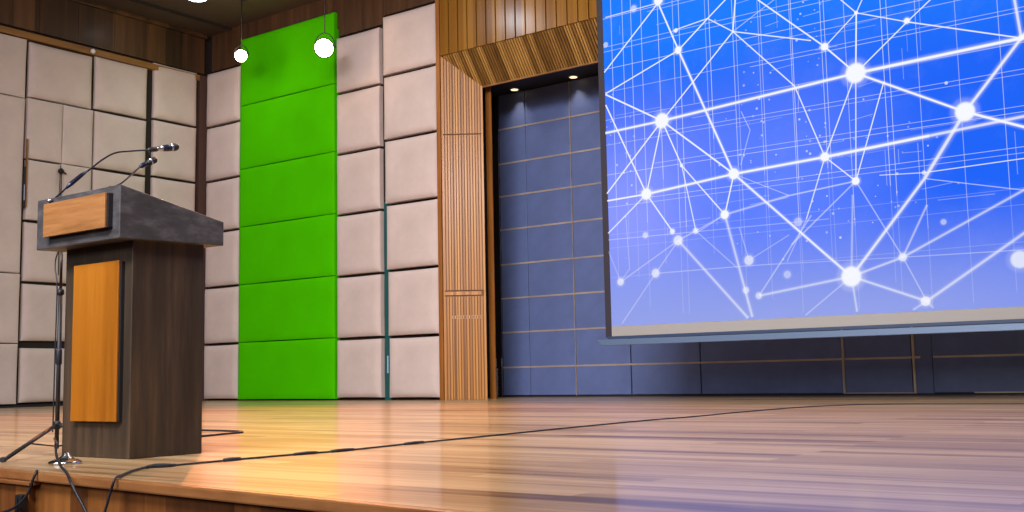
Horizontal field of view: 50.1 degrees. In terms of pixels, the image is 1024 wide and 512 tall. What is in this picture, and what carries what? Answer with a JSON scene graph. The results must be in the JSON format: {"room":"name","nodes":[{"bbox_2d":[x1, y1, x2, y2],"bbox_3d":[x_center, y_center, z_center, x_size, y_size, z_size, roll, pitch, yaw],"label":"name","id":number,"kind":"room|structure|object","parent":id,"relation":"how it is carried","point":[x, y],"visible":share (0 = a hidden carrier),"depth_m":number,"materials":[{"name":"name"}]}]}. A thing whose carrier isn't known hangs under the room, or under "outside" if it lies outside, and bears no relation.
{"room":"assembly chamber","nodes":[
{"label":"assembly chamber","id":0,"kind":"room"},
{"bbox_2d":[0,24,208,405],"bbox_3d":[-11.734,-1.084,10.953,0.100,7.360,21.270,-6,-8,36],"label":"wall","id":1,"kind":"structure","parent":0,"point":[21,344],"depth_m":17.75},
{"bbox_2d":[0,344,17,403],"bbox_3d":[-7.732,1.706,15.802,0.104,0.888,1.203,-6,-8,36],"label":"wall panel","id":2,"kind":"object","parent":1,"relation":"attached to","point":[8,352],"visible":1,"depth_m":16.14,"materials":[{"name":"beige fabric"}]},
{"bbox_2d":[0,273,19,342],"bbox_3d":[-7.752,0.740,15.908,0.103,1.033,1.203,-6,-8,36],"label":"wall panel","id":3,"kind":"object","parent":1,"relation":"attached to","point":[9,282],"visible":1,"depth_m":16.23,"materials":[{"name":"beige fabric"}]},
{"bbox_2d":[0,94,24,273],"bbox_3d":[-7.785,-1.114,16.108,0.109,2.673,1.203,-6,-8,36],"label":"wall panel","id":4,"kind":"object","parent":1,"relation":"attached to","point":[12,109],"visible":1,"depth_m":16.42,"materials":[{"name":"beige fabric"}]},
{"bbox_2d":[0,33,26,97],"bbox_3d":[-7.820,-2.908,16.304,0.107,0.913,1.203,-6,-8,36],"label":"wall panel","id":5,"kind":"object","parent":1,"relation":"attached to","point":[13,49],"visible":1,"depth_m":16.59,"materials":[{"name":"beige fabric"}]},
{"bbox_2d":[17,348,63,402],"bbox_3d":[-7.016,1.819,16.755,0.104,0.813,1.068,-6,-8,36],"label":"wall panel","id":6,"kind":"object","parent":1,"relation":"attached to","point":[35,365],"visible":0.48,"depth_m":16.51,"materials":[{"name":"beige fabric"}]},
{"bbox_2d":[23,160,59,220],"bbox_3d":[-7.226,-0.990,16.849,0.106,0.915,0.543,-6,-8,36],"label":"wall panel","id":7,"kind":"object","parent":1,"relation":"attached to","point":[43,178],"visible":0.76,"depth_m":16.77,"materials":[{"name":"beige fabric"}]},
{"bbox_2d":[19,284,65,340],"bbox_3d":[-7.033,0.882,16.857,0.105,0.858,1.068,-6,-8,36],"label":"wall panel","id":8,"kind":"object","parent":1,"relation":"attached to","point":[37,302],"visible":0.5,"depth_m":16.61,"materials":[{"name":"beige fabric"}]},
{"bbox_2d":[23,98,62,163],"bbox_3d":[-7.245,-1.934,16.954,0.102,0.935,0.579,-6,-8,36],"label":"wall panel","id":9,"kind":"object","parent":1,"relation":"attached to","point":[43,119],"visible":1,"depth_m":16.90,"materials":[{"name":"beige fabric"}]},
{"bbox_2d":[21,222,66,283],"bbox_3d":[-7.051,-0.030,16.957,0.104,0.893,1.068,-6,-8,36],"label":"wall panel","id":10,"kind":"object","parent":1,"relation":"attached to","point":[36,266],"visible":0.43,"depth_m":16.64,"materials":[{"name":"beige fabric"}]},
{"bbox_2d":[26,42,91,109],"bbox_3d":[-7.105,-2.833,17.262,0.104,0.863,1.068,-6,-8,36],"label":"wall panel","id":11,"kind":"object","parent":1,"relation":"attached to","point":[54,75],"visible":1,"depth_m":17.19,"materials":[{"name":"beige fabric"}]},
{"bbox_2d":[59,164,90,196],"bbox_3d":[-6.894,-0.948,17.292,0.106,0.949,0.517,-6,-8,36],"label":"wall panel","id":12,"kind":"object","parent":1,"relation":"attached to","point":[84,184],"visible":0.43,"depth_m":17.25,"materials":[{"name":"beige fabric"}]},
{"bbox_2d":[60,105,92,167],"bbox_3d":[-6.911,-1.892,17.395,0.106,0.935,0.515,-6,-8,36],"label":"wall panel","id":13,"kind":"object","parent":1,"relation":"attached to","point":[77,123],"visible":0.99,"depth_m":17.35,"materials":[{"name":"beige fabric"}]},
{"bbox_2d":[0,25,199,80],"bbox_3d":[-9.086,-3.588,14.707,0.090,0.100,12.050,-6,-8,36],"label":"trim","id":14,"kind":"structure","parent":1,"relation":"attached to","point":[28,36],"depth_m":17.52,"materials":[{"name":"brown wood"}]},
{"bbox_2d":[0,0,204,74],"bbox_3d":[-11.771,-4.338,11.207,0.060,0.635,20.940,-6,-8,36],"label":"wood wall panel","id":15,"kind":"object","parent":1,"relation":"attached to","point":[66,20],"depth_m":17.96,"materials":[{"name":"brown wood"}]},
{"bbox_2d":[91,170,144,192],"bbox_3d":[-6.425,-0.892,17.919,0.103,0.923,0.963,-6,-8,36],"label":"wall panel","id":16,"kind":"object","parent":1,"relation":"attached to","point":[99,179],"visible":0.36,"depth_m":17.82,"materials":[{"name":"beige fabric"}]},
{"bbox_2d":[92,111,145,174],"bbox_3d":[-6.443,-1.849,18.023,0.105,0.918,0.963,-6,-8,36],"label":"wall panel","id":17,"kind":"object","parent":1,"relation":"attached to","point":[110,133],"visible":0.91,"depth_m":17.94,"materials":[{"name":"beige fabric"}]},
{"bbox_2d":[93,56,146,118],"bbox_3d":[-6.460,-2.776,18.123,0.107,0.863,0.963,-6,-8,36],"label":"wall panel","id":18,"kind":"object","parent":1,"relation":"attached to","point":[119,88],"visible":1,"depth_m":18.05,"materials":[{"name":"beige fabric"}]},
{"bbox_2d":[67,0,206,38],"bbox_3d":[-11.776,-4.693,11.182,0.140,0.064,21.040,-6,-8,36],"label":"trim","id":19,"kind":"structure","parent":1,"relation":"attached to","point":[82,2],"depth_m":18.43,"materials":[{"name":"brown wood"}]},
{"bbox_2d":[87,0,229,37],"bbox_3d":[-11.521,-4.760,11.079,0.680,0.036,21.170,-6,-8,36],"label":"trim","id":20,"kind":"structure","parent":1,"relation":"attached to","point":[128,6],"depth_m":18.49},
{"bbox_2d":[150,178,194,210],"bbox_3d":[-5.791,-0.851,18.769,0.104,0.885,0.873,-6,-8,36],"label":"wall panel","id":21,"kind":"object","parent":1,"relation":"attached to","point":[182,194],"visible":0.56,"depth_m":18.76,"materials":[{"name":"beige fabric"}]},
{"bbox_2d":[151,120,195,181],"bbox_3d":[-5.808,-1.804,18.872,0.107,0.948,0.873,-6,-8,36],"label":"wall panel","id":22,"kind":"object","parent":1,"relation":"attached to","point":[179,164],"visible":0.92,"depth_m":18.82,"materials":[{"name":"beige fabric"}]},
{"bbox_2d":[152,63,196,126],"bbox_3d":[-5.829,-2.791,18.980,0.103,0.953,0.873,-6,-8,36],"label":"wall panel","id":23,"kind":"object","parent":1,"relation":"attached to","point":[173,91],"visible":1,"depth_m":18.91,"materials":[{"name":"beige fabric"}]},
{"bbox_2d":[195,75,210,400],"bbox_3d":[-5.428,-0.347,19.204,0.095,5.720,0.250,-6,-8,36],"label":"trim","id":24,"kind":"structure","parent":1,"relation":"attached to","point":[201,89],"depth_m":19.28,"materials":[{"name":"brown"}]},
{"bbox_2d":[34,482,314,511],"bbox_3d":[-0.957,1.177,3.438,25.820,0.823,0.040,-7,-8,41],"label":"stage front","id":25,"kind":"structure","parent":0,"point":[49,497],"depth_m":3.80,"materials":[{"name":"brown wood"}]},
{"bbox_2d":[0,478,39,511],"bbox_3d":[-2.413,1.159,4.681,1.605,0.463,0.048,-7,-8,41],"label":"ledge","id":26,"kind":"object","parent":25,"relation":"attached to","point":[9,488],"visible":0.8,"depth_m":4.28,"materials":[{"name":"brown wood"}]},
{"bbox_2d":[0,468,468,511],"bbox_3d":[-0.987,0.746,3.455,25.818,0.036,0.033,-7,-8,41],"label":"trim","id":27,"kind":"structure","parent":25,"relation":"attached to","point":[317,504],"depth_m":3.36,"materials":[{"name":"brown wood"}]},
{"bbox_2d":[141,0,318,27],"bbox_3d":[-1.006,-5.769,4.309,26.120,0.100,23.200,-6,-8,36],"label":"ceiling","id":28,"kind":"structure","parent":0,"point":[227,13],"depth_m":18.26,"materials":[{"name":"wood"}]},
{"bbox_2d":[314,0,335,57],"bbox_3d":[-2.837,-3.651,16.607,0.326,1.373,0.308,-1,-6,-5],"label":"pendant light","id":29,"kind":"object","parent":28,"relation":"hanging from","point":[323,47],"visible":1,"depth_m":16.44,"materials":[{"name":"glass"}]},
{"bbox_2d":[596,0,1023,345],"bbox_3d":[4.376,-2.148,11.087,8.560,5.835,0.180,-6,-8,36],"label":"projection screen","id":30,"kind":"object","parent":28,"relation":"hanging from","point":[766,164],"visible":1,"depth_m":11.83,"materials":[{"name":"blue"}]},
{"bbox_2d":[208,3,439,400],"bbox_3d":[-3.182,-0.936,17.794,5.460,6.500,0.100,-6,-8,36],"label":"wall","id":31,"kind":"structure","parent":0,"point":[210,39],"depth_m":16.94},
{"bbox_2d":[204,286,238,343],"bbox_3d":[-4.976,1.018,18.804,0.893,0.941,0.135,-6,-8,36],"label":"wall panel","id":32,"kind":"object","parent":31,"relation":"attached to","point":[221,322],"visible":0.98,"depth_m":18.72,"materials":[{"name":"beige fabric"}]},
{"bbox_2d":[204,344,238,398],"bbox_3d":[-4.957,1.979,18.700,0.893,0.908,0.134,-6,-8,36],"label":"wall panel","id":33,"kind":"object","parent":31,"relation":"attached to","point":[220,362],"visible":0.98,"depth_m":18.62,"materials":[{"name":"beige fabric"}]},
{"bbox_2d":[205,230,238,286],"bbox_3d":[-4.994,0.052,18.910,0.893,0.920,0.132,-6,-8,36],"label":"wall panel","id":34,"kind":"object","parent":31,"relation":"attached to","point":[222,262],"visible":0.81,"depth_m":18.79,"materials":[{"name":"beige fabric"}]},
{"bbox_2d":[206,122,239,181],"bbox_3d":[-5.030,-1.817,19.113,0.893,0.931,0.134,-6,-8,36],"label":"wall panel","id":35,"kind":"object","parent":31,"relation":"attached to","point":[223,142],"visible":0.98,"depth_m":19.02,"materials":[{"name":"beige fabric"}]},
{"bbox_2d":[206,177,240,230],"bbox_3d":[-5.013,-0.880,19.010,0.893,0.870,0.136,-6,-8,36],"label":"wall panel","id":36,"kind":"object","parent":31,"relation":"attached to","point":[222,197],"visible":0.77,"depth_m":18.88,"materials":[{"name":"beige fabric"}]},
{"bbox_2d":[207,66,240,127],"bbox_3d":[-5.050,-2.792,19.219,0.893,0.948,0.136,-6,-8,36],"label":"wall panel","id":37,"kind":"object","parent":31,"relation":"attached to","point":[223,87],"visible":0.95,"depth_m":19.13,"materials":[{"name":"beige fabric"}]},
{"bbox_2d":[238,338,339,398],"bbox_3d":[-3.645,1.841,17.729,2.302,0.943,0.134,-6,-8,36],"label":"wall panel","id":38,"kind":"object","parent":31,"relation":"attached to","point":[293,369],"visible":0.96,"depth_m":17.61,"materials":[{"name":"green fabric"}]},
{"bbox_2d":[238,276,339,341],"bbox_3d":[-3.664,0.886,17.833,2.302,0.963,0.134,-6,-8,36],"label":"wall panel","id":39,"kind":"object","parent":31,"relation":"attached to","point":[302,308],"visible":0.99,"depth_m":17.70,"materials":[{"name":"green fabric"}]},
{"bbox_2d":[239,214,339,284],"bbox_3d":[-3.682,-0.085,17.939,2.302,0.974,0.134,-6,-8,36],"label":"wall panel","id":40,"kind":"object","parent":31,"relation":"attached to","point":[306,248],"visible":0.98,"depth_m":17.83,"materials":[{"name":"green fabric"}]},
{"bbox_2d":[239,152,339,227],"bbox_3d":[-3.701,-1.068,18.047,2.302,0.988,0.132,-6,-8,36],"label":"wall panel","id":41,"kind":"object","parent":31,"relation":"attached to","point":[302,188],"visible":0.98,"depth_m":17.93,"materials":[{"name":"green fabric"}]},
{"bbox_2d":[240,84,338,169],"bbox_3d":[-3.721,-2.111,18.160,2.302,1.096,0.133,-6,-8,36],"label":"wall panel","id":42,"kind":"object","parent":31,"relation":"attached to","point":[300,125],"visible":0.98,"depth_m":18.04,"materials":[{"name":"green fabric"}]},
{"bbox_2d":[240,12,338,106],"bbox_3d":[-3.743,-3.246,18.284,2.302,1.172,0.132,-6,-8,36],"label":"wall panel","id":43,"kind":"object","parent":31,"relation":"attached to","point":[284,61],"visible":0.91,"depth_m":18.19,"materials":[{"name":"green fabric"}]},
{"bbox_2d":[212,0,434,72],"bbox_3d":[-3.218,-3.830,18.001,5.300,0.700,0.050,-6,-8,36],"label":"trim","id":44,"kind":"structure","parent":31,"relation":"attached to","point":[353,16],"depth_m":17.97,"materials":[{"name":"brown wood"}]},
{"bbox_2d":[337,27,382,93],"bbox_3d":[-2.422,-3.077,17.276,0.933,0.883,0.134,-6,-8,36],"label":"wall panel","id":45,"kind":"object","parent":31,"relation":"attached to","point":[360,55],"visible":1,"depth_m":17.17,"materials":[{"name":"beige fabric"}]},
{"bbox_2d":[337,211,383,275],"bbox_3d":[-2.366,-0.188,16.962,0.933,0.928,0.133,-6,-8,36],"label":"wall panel","id":46,"kind":"object","parent":31,"relation":"attached to","point":[360,237],"visible":1,"depth_m":16.86,"materials":[{"name":"beige fabric"}]},
{"bbox_2d":[337,148,383,214],"bbox_3d":[-2.385,-1.154,17.067,0.933,0.931,0.133,-6,-8,36],"label":"wall panel","id":47,"kind":"object","parent":31,"relation":"attached to","point":[360,176],"visible":1,"depth_m":16.96,"materials":[{"name":"beige fabric"}]},
{"bbox_2d":[337,86,383,153],"bbox_3d":[-2.403,-2.127,17.174,0.933,0.944,0.132,-6,-8,36],"label":"wall panel","id":48,"kind":"object","parent":31,"relation":"attached to","point":[359,113],"visible":1,"depth_m":17.07,"materials":[{"name":"beige fabric"}]},
{"bbox_2d":[337,274,384,337],"bbox_3d":[-2.347,0.777,16.857,0.933,0.931,0.132,-6,-8,36],"label":"wall panel","id":49,"kind":"object","parent":31,"relation":"attached to","point":[360,300],"visible":1,"depth_m":16.76,"materials":[{"name":"beige fabric"}]},
{"bbox_2d":[337,338,384,397],"bbox_3d":[-2.329,1.719,16.754,0.933,0.881,0.133,-6,-8,36],"label":"wall panel","id":50,"kind":"object","parent":31,"relation":"attached to","point":[360,363],"visible":1,"depth_m":16.66,"materials":[{"name":"beige fabric"}]},
{"bbox_2d":[384,202,392,399],"bbox_3d":[-1.873,0.667,16.580,0.120,3.000,0.030,-6,-8,36],"label":"trim","id":51,"kind":"structure","parent":31,"relation":"attached to","point":[386,283],"depth_m":16.55,"materials":[{"name":"teal"}]},
{"bbox_2d":[383,3,435,76],"bbox_3d":[-1.547,-3.279,16.622,1.083,0.918,0.136,-6,-8,36],"label":"wall panel","id":52,"kind":"object","parent":31,"relation":"attached to","point":[409,40],"visible":0.98,"depth_m":16.55,"materials":[{"name":"beige fabric"}]},
{"bbox_2d":[384,66,436,139],"bbox_3d":[-1.523,-2.302,16.514,1.073,0.964,0.133,-6,-8,36],"label":"wall panel","id":53,"kind":"object","parent":31,"relation":"attached to","point":[409,98],"visible":0.99,"depth_m":16.44,"materials":[{"name":"beige fabric"}]},
{"bbox_2d":[385,132,436,203],"bbox_3d":[-1.498,-1.309,16.401,1.058,0.952,0.133,-6,-8,36],"label":"wall panel","id":54,"kind":"object","parent":31,"relation":"attached to","point":[410,163],"visible":1,"depth_m":16.33,"materials":[{"name":"beige fabric"}]},
{"bbox_2d":[387,199,437,269],"bbox_3d":[-1.471,-0.315,16.287,1.038,0.965,0.133,-6,-8,36],"label":"wall panel","id":55,"kind":"object","parent":31,"relation":"attached to","point":[412,228],"visible":0.99,"depth_m":16.21,"materials":[{"name":"beige fabric"}]},
{"bbox_2d":[388,267,438,335],"bbox_3d":[-1.444,0.680,16.171,1.018,0.955,0.136,-6,-8,36],"label":"wall panel","id":56,"kind":"object","parent":31,"relation":"attached to","point":[413,294],"visible":1,"depth_m":16.09,"materials":[{"name":"beige fabric"}]},
{"bbox_2d":[390,336,439,397],"bbox_3d":[-1.417,1.631,16.059,0.993,0.877,0.138,-6,-8,36],"label":"wall panel","id":57,"kind":"object","parent":31,"relation":"attached to","point":[414,362],"visible":0.98,"depth_m":15.99,"materials":[{"name":"beige fabric"}]},
{"bbox_2d":[435,0,444,399],"bbox_3d":[-1.022,-1.169,16.039,0.070,6.500,0.150,-6,-8,36],"label":"trim","id":58,"kind":"structure","parent":31,"relation":"attached to","point":[437,2],"depth_m":15.93,"materials":[{"name":"brown wood"}]},
{"bbox_2d":[441,57,487,399],"bbox_3d":[-0.700,-0.452,15.892,0.606,5.030,0.026,-1,-6,1],"label":"slatted wall panel","id":59,"kind":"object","parent":31,"relation":"attached to","point":[443,88],"depth_m":15.86,"materials":[{"name":"brown wood"}]},
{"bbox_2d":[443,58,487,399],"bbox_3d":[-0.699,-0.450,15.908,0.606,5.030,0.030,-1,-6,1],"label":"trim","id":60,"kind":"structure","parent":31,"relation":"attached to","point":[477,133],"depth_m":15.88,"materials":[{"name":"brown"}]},
{"bbox_2d":[426,66,489,399],"bbox_3d":[-0.771,-0.338,16.788,0.100,5.000,1.470,-6,-8,36],"label":"wall","id":61,"kind":"structure","parent":0,"point":[484,110],"depth_m":17.17,"materials":[{"name":"black"}]},
{"bbox_2d":[0,395,1023,511],"bbox_3d":[2.119,1.137,7.596,25.720,0.035,12.574,-6,-8,36],"label":"floor","id":62,"kind":"structure","parent":0,"point":[888,457],"depth_m":4.59,"materials":[{"name":"wood"}]},
{"bbox_2d":[0,252,63,462],"bbox_3d":[-2.104,0.442,5.348,0.339,1.019,1.199,-4,-7,23],"label":"tripod stand","id":63,"kind":"object","parent":62,"relation":"on","point":[56,424],"visible":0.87,"depth_m":5.35,"materials":[{"name":"black metal"}]},
{"bbox_2d":[37,184,223,458],"bbox_3d":[-1.800,0.325,5.109,0.663,1.190,0.590,-6,-8,36],"label":"lectern","id":64,"kind":"object","parent":62,"relation":"on","point":[132,385],"visible":0.98,"depth_m":4.93,"materials":[{"name":"brown wood"}]},
{"bbox_2d":[47,143,178,202],"bbox_3d":[-1.936,-0.412,5.364,0.042,0.392,0.716,-6,-8,36],"label":"gooseneck microphone","id":65,"kind":"object","parent":64,"relation":"on","point":[174,146],"visible":1,"depth_m":5.40,"materials":[{"name":"black metal"}]},
{"bbox_2d":[485,86,496,398],"bbox_3d":[-0.313,-0.302,16.091,0.105,4.760,0.012,-6,-8,36],"label":"trim","id":66,"kind":"structure","parent":62,"relation":"on","point":[489,165],"depth_m":16.07,"materials":[{"name":"brown wood"}]},
{"bbox_2d":[104,403,1023,511],"bbox_3d":[1.755,1.339,7.311,9.131,0.518,3.496,2,-7,-28],"label":"cable","id":67,"kind":"object","parent":62,"relation":"on","point":[156,465],"visible":1,"depth_m":5.23,"materials":[{"name":"black rubber"}]},
{"bbox_2d":[465,63,597,97],"bbox_3d":[5.387,-3.247,12.601,15.200,0.100,1.220,-6,-8,36],"label":"ceiling","id":68,"kind":"structure","parent":0,"point":[591,70],"depth_m":16.63,"materials":[{"name":"black"}]},
{"bbox_2d":[491,75,973,396],"bbox_3d":[5.827,-0.892,12.876,15.400,5.000,0.100,-6,-8,36],"label":"wall","id":69,"kind":"structure","parent":0,"point":[493,99],"depth_m":17.25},
{"bbox_2d":[497,96,504,396],"bbox_3d":[-0.175,-0.182,17.210,0.020,4.760,0.060,-6,-8,36],"label":"trim","id":70,"kind":"structure","parent":69,"relation":"attached to","point":[498,140],"depth_m":17.18,"materials":[{"name":"black metal"}]},
{"bbox_2d":[499,91,524,128],"bbox_3d":[0.005,-2.296,17.287,0.504,0.544,0.039,-6,-8,36],"label":"wall panel","id":71,"kind":"object","parent":69,"relation":"attached to","point":[511,106],"visible":1,"depth_m":17.27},
{"bbox_2d":[499,126,525,163],"bbox_3d":[0.016,-1.741,17.226,0.504,0.539,0.039,-6,-8,36],"label":"wall panel","id":72,"kind":"object","parent":69,"relation":"attached to","point":[512,141],"visible":1,"depth_m":17.20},
{"bbox_2d":[500,161,526,195],"bbox_3d":[0.026,-1.207,17.168,0.504,0.504,0.039,-6,-8,36],"label":"wall panel","id":73,"kind":"object","parent":69,"relation":"attached to","point":[513,176],"visible":1,"depth_m":17.15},
{"bbox_2d":[501,228,527,263],"bbox_3d":[0.047,-0.150,17.053,0.504,0.532,0.039,-6,-8,36],"label":"wall panel","id":74,"kind":"object","parent":69,"relation":"attached to","point":[514,243],"visible":1,"depth_m":17.03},
{"bbox_2d":[501,194,527,228],"bbox_3d":[0.036,-0.685,17.111,0.504,0.514,0.039,-6,-8,36],"label":"wall panel","id":75,"kind":"object","parent":69,"relation":"attached to","point":[513,208],"visible":1,"depth_m":17.09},
{"bbox_2d":[502,263,528,297],"bbox_3d":[0.057,0.386,16.994,0.504,0.514,0.039,-6,-8,36],"label":"wall panel","id":76,"kind":"object","parent":69,"relation":"attached to","point":[515,278],"visible":1,"depth_m":16.97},
{"bbox_2d":[502,298,529,331],"bbox_3d":[0.067,0.912,16.937,0.504,0.513,0.039,-6,-8,36],"label":"wall panel","id":77,"kind":"object","parent":69,"relation":"attached to","point":[516,317],"visible":1,"depth_m":16.91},
{"bbox_2d":[503,332,530,366],"bbox_3d":[0.077,1.443,16.879,0.504,0.522,0.039,-6,-8,36],"label":"wall panel","id":78,"kind":"object","parent":69,"relation":"attached to","point":[516,346],"visible":1,"depth_m":16.86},
{"bbox_2d":[504,368,530,394],"bbox_3d":[0.087,1.925,16.826,0.504,0.417,0.039,-6,-8,36],"label":"wall panel","id":79,"kind":"object","parent":69,"relation":"attached to","point":[517,381],"visible":1,"depth_m":16.80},
{"bbox_2d":[525,82,568,123],"bbox_3d":[0.543,-2.349,16.888,0.820,0.544,0.039,-6,-8,36],"label":"wall panel","id":80,"kind":"object","parent":69,"relation":"attached to","point":[549,102],"visible":1,"depth_m":16.87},
{"bbox_2d":[526,118,569,158],"bbox_3d":[0.554,-1.795,16.828,0.820,0.539,0.039,-6,-8,36],"label":"wall panel","id":81,"kind":"object","parent":69,"relation":"attached to","point":[549,138],"visible":1,"depth_m":16.80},
{"bbox_2d":[526,154,570,191],"bbox_3d":[0.565,-1.261,16.769,0.820,0.504,0.039,-6,-8,36],"label":"wall panel","id":82,"kind":"object","parent":69,"relation":"attached to","point":[554,172],"visible":1,"depth_m":16.75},
{"bbox_2d":[527,188,571,225],"bbox_3d":[0.575,-0.739,16.712,0.820,0.514,0.039,-6,-8,36],"label":"wall panel","id":83,"kind":"object","parent":69,"relation":"attached to","point":[554,206],"visible":1,"depth_m":16.69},
{"bbox_2d":[528,223,572,261],"bbox_3d":[0.585,-0.203,16.654,0.820,0.532,0.039,-6,-8,36],"label":"wall panel","id":84,"kind":"object","parent":69,"relation":"attached to","point":[549,242],"visible":1,"depth_m":16.63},
{"bbox_2d":[528,259,573,295],"bbox_3d":[0.595,0.332,16.596,0.820,0.514,0.039,-6,-8,36],"label":"wall panel","id":85,"kind":"object","parent":69,"relation":"attached to","point":[549,277],"visible":1,"depth_m":16.57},
{"bbox_2d":[529,295,574,330],"bbox_3d":[0.606,0.859,16.538,0.820,0.513,0.039,-6,-8,36],"label":"wall panel","id":86,"kind":"object","parent":69,"relation":"attached to","point":[548,312],"visible":1,"depth_m":16.52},
{"bbox_2d":[530,330,575,365],"bbox_3d":[0.616,1.389,16.480,0.820,0.522,0.039,-6,-8,36],"label":"wall panel","id":87,"kind":"object","parent":69,"relation":"attached to","point":[548,348],"visible":1,"depth_m":16.46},
{"bbox_2d":[531,367,575,394],"bbox_3d":[0.625,1.871,16.428,0.820,0.417,0.039,-6,-8,36],"label":"wall panel","id":88,"kind":"object","parent":69,"relation":"attached to","point":[544,380],"visible":1,"depth_m":16.41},
{"bbox_2d":[570,75,598,115],"bbox_3d":[1.256,-2.421,16.360,0.914,0.544,0.039,-6,-8,36],"label":"wall panel","id":89,"kind":"object","parent":69,"relation":"attached to","point":[584,93],"visible":0.56,"depth_m":16.46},
{"bbox_2d":[571,112,599,151],"bbox_3d":[1.267,-1.867,16.300,0.914,0.539,0.039,-6,-8,36],"label":"wall panel","id":90,"kind":"object","parent":69,"relation":"attached to","point":[585,129],"visible":0.56,"depth_m":16.40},
{"bbox_2d":[571,149,600,185],"bbox_3d":[1.278,-1.332,16.241,0.914,0.504,0.039,-6,-8,36],"label":"wall panel","id":91,"kind":"object","parent":69,"relation":"attached to","point":[586,165],"visible":0.56,"depth_m":16.34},
{"bbox_2d":[572,184,601,220],"bbox_3d":[1.288,-0.810,16.184,0.914,0.514,0.039,-6,-8,36],"label":"wall panel","id":92,"kind":"object","parent":69,"relation":"attached to","point":[587,200],"visible":0.56,"depth_m":16.29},
{"bbox_2d":[573,219,602,256],"bbox_3d":[1.298,-0.275,16.126,0.914,0.532,0.039,-6,-8,36],"label":"wall panel","id":93,"kind":"object","parent":69,"relation":"attached to","point":[588,235],"visible":0.56,"depth_m":16.23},
{"bbox_2d":[574,256,604,292],"bbox_3d":[1.308,0.261,16.068,0.914,0.514,0.039,-6,-8,36],"label":"wall panel","id":94,"kind":"object","parent":69,"relation":"attached to","point":[589,272],"visible":0.56,"depth_m":16.17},
{"bbox_2d":[575,292,605,327],"bbox_3d":[1.318,0.787,16.010,0.914,0.513,0.039,-6,-8,36],"label":"wall panel","id":95,"kind":"object","parent":69,"relation":"attached to","point":[590,307],"visible":0.56,"depth_m":16.11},
{"bbox_2d":[576,329,631,364],"bbox_3d":[1.329,1.317,15.952,0.914,0.522,0.039,-6,-8,36],"label":"wall panel","id":96,"kind":"object","parent":69,"relation":"attached to","point":[589,350],"visible":0.8,"depth_m":15.99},
{"bbox_2d":[577,365,631,394],"bbox_3d":[1.338,1.800,15.900,0.914,0.417,0.039,-6,-8,36],"label":"wall panel","id":97,"kind":"object","parent":69,"relation":"attached to","point":[591,380],"visible":1,"depth_m":15.87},
{"bbox_2d":[631,335,700,362],"bbox_3d":[2.144,1.236,15.349,1.079,0.522,0.039,-6,-8,36],"label":"wall panel","id":98,"kind":"object","parent":69,"relation":"attached to","point":[670,352],"visible":0.56,"depth_m":15.30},
{"bbox_2d":[632,364,701,393],"bbox_3d":[2.153,1.718,15.296,1.079,0.417,0.039,-6,-8,36],"label":"wall panel","id":99,"kind":"object","parent":69,"relation":"attached to","point":[663,378],"visible":1,"depth_m":15.27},
{"bbox_2d":[503,354,1023,367],"bbox_3d":[4.607,1.256,13.485,11.820,0.024,0.024,-6,-8,36],"label":"trim","id":100,"kind":"structure","parent":69,"relation":"attached to","point":[987,355],"depth_m":14.35,"materials":[{"name":"brown metal"}]},
{"bbox_2d":[504,393,1023,396],"bbox_3d":[5.902,1.570,12.493,15.020,0.020,0.050,-6,-8,36],"label":"baseboard","id":101,"kind":"structure","parent":69,"relation":"attached to","point":[905,393],"depth_m":14.21,"materials":[{"name":"black"}]},
{"bbox_2d":[700,329,841,361],"bbox_3d":[3.375,1.113,14.437,1.964,0.522,0.039,-6,-8,36],"label":"wall panel","id":102,"kind":"object","parent":69,"relation":"attached to","point":[805,348],"visible":0.56,"depth_m":14.37,"materials":[{"name":"fabric"}]},
{"bbox_2d":[701,360,843,393],"bbox_3d":[3.385,1.595,14.384,1.964,0.417,0.039,-6,-8,36],"label":"wall panel","id":103,"kind":"object","parent":69,"relation":"attached to","point":[826,376],"visible":1,"depth_m":14.33,"materials":[{"name":"fabric"}]},
{"bbox_2d":[844,327,911,357],"bbox_3d":[4.521,0.998,13.588,0.824,0.522,0.039,-6,-8,36],"label":"wall panel","id":104,"kind":"object","parent":69,"relation":"attached to","point":[886,345],"visible":0.56,"depth_m":13.55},
{"bbox_2d":[845,358,913,392],"bbox_3d":[4.530,1.481,13.536,0.824,0.417,0.039,-6,-8,36],"label":"wall panel","id":105,"kind":"object","parent":69,"relation":"attached to","point":[868,375],"visible":1,"depth_m":13.51,"materials":[{"name":"fabric"}]},
{"bbox_2d":[931,319,1023,355],"bbox_3d":[5.834,0.867,12.615,1.954,0.522,0.039,-6,-8,36],"label":"wall panel","id":106,"kind":"object","parent":69,"relation":"attached to","point":[994,342],"visible":0.56,"depth_m":12.85,"materials":[{"name":"fabric"}]},
{"bbox_2d":[933,356,1023,392],"bbox_3d":[5.844,1.349,12.563,1.954,0.417,0.039,-6,-8,36],"label":"wall panel","id":107,"kind":"object","parent":69,"relation":"attached to","point":[992,373],"visible":1,"depth_m":12.82,"materials":[{"name":"fabric"}]},
{"bbox_2d":[632,306,1019,392],"bbox_3d":[6.777,-0.890,12.077,12.730,4.743,0.038,-6,-8,36],"label":"panel","id":108,"kind":"object","parent":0,"point":[922,343],"visible":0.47,"depth_m":13.21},
{"bbox_3d":[4.828,-4.280,11.986,14.600,1.420,0.085,-6,-8,36],"label":"wall","id":109,"kind":"structure","parent":0,"visible":0},
{"bbox_2d":[440,0,596,55],"bbox_3d":[4.787,-4.262,11.924,14.595,1.466,0.050,-6,-8,36],"label":"wood wall panel","id":110,"kind":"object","parent":109,"relation":"attached to","point":[464,24],"depth_m":15.54,"materials":[{"name":"wood"}]},
{"bbox_2d":[443,18,597,86],"bbox_3d":[4.899,-3.281,11.963,14.491,0.487,0.366,-6,-8,36],"label":"trim","id":111,"kind":"structure","parent":109,"relation":"attached to","point":[472,52],"depth_m":15.41,"materials":[{"name":"brown wood"}]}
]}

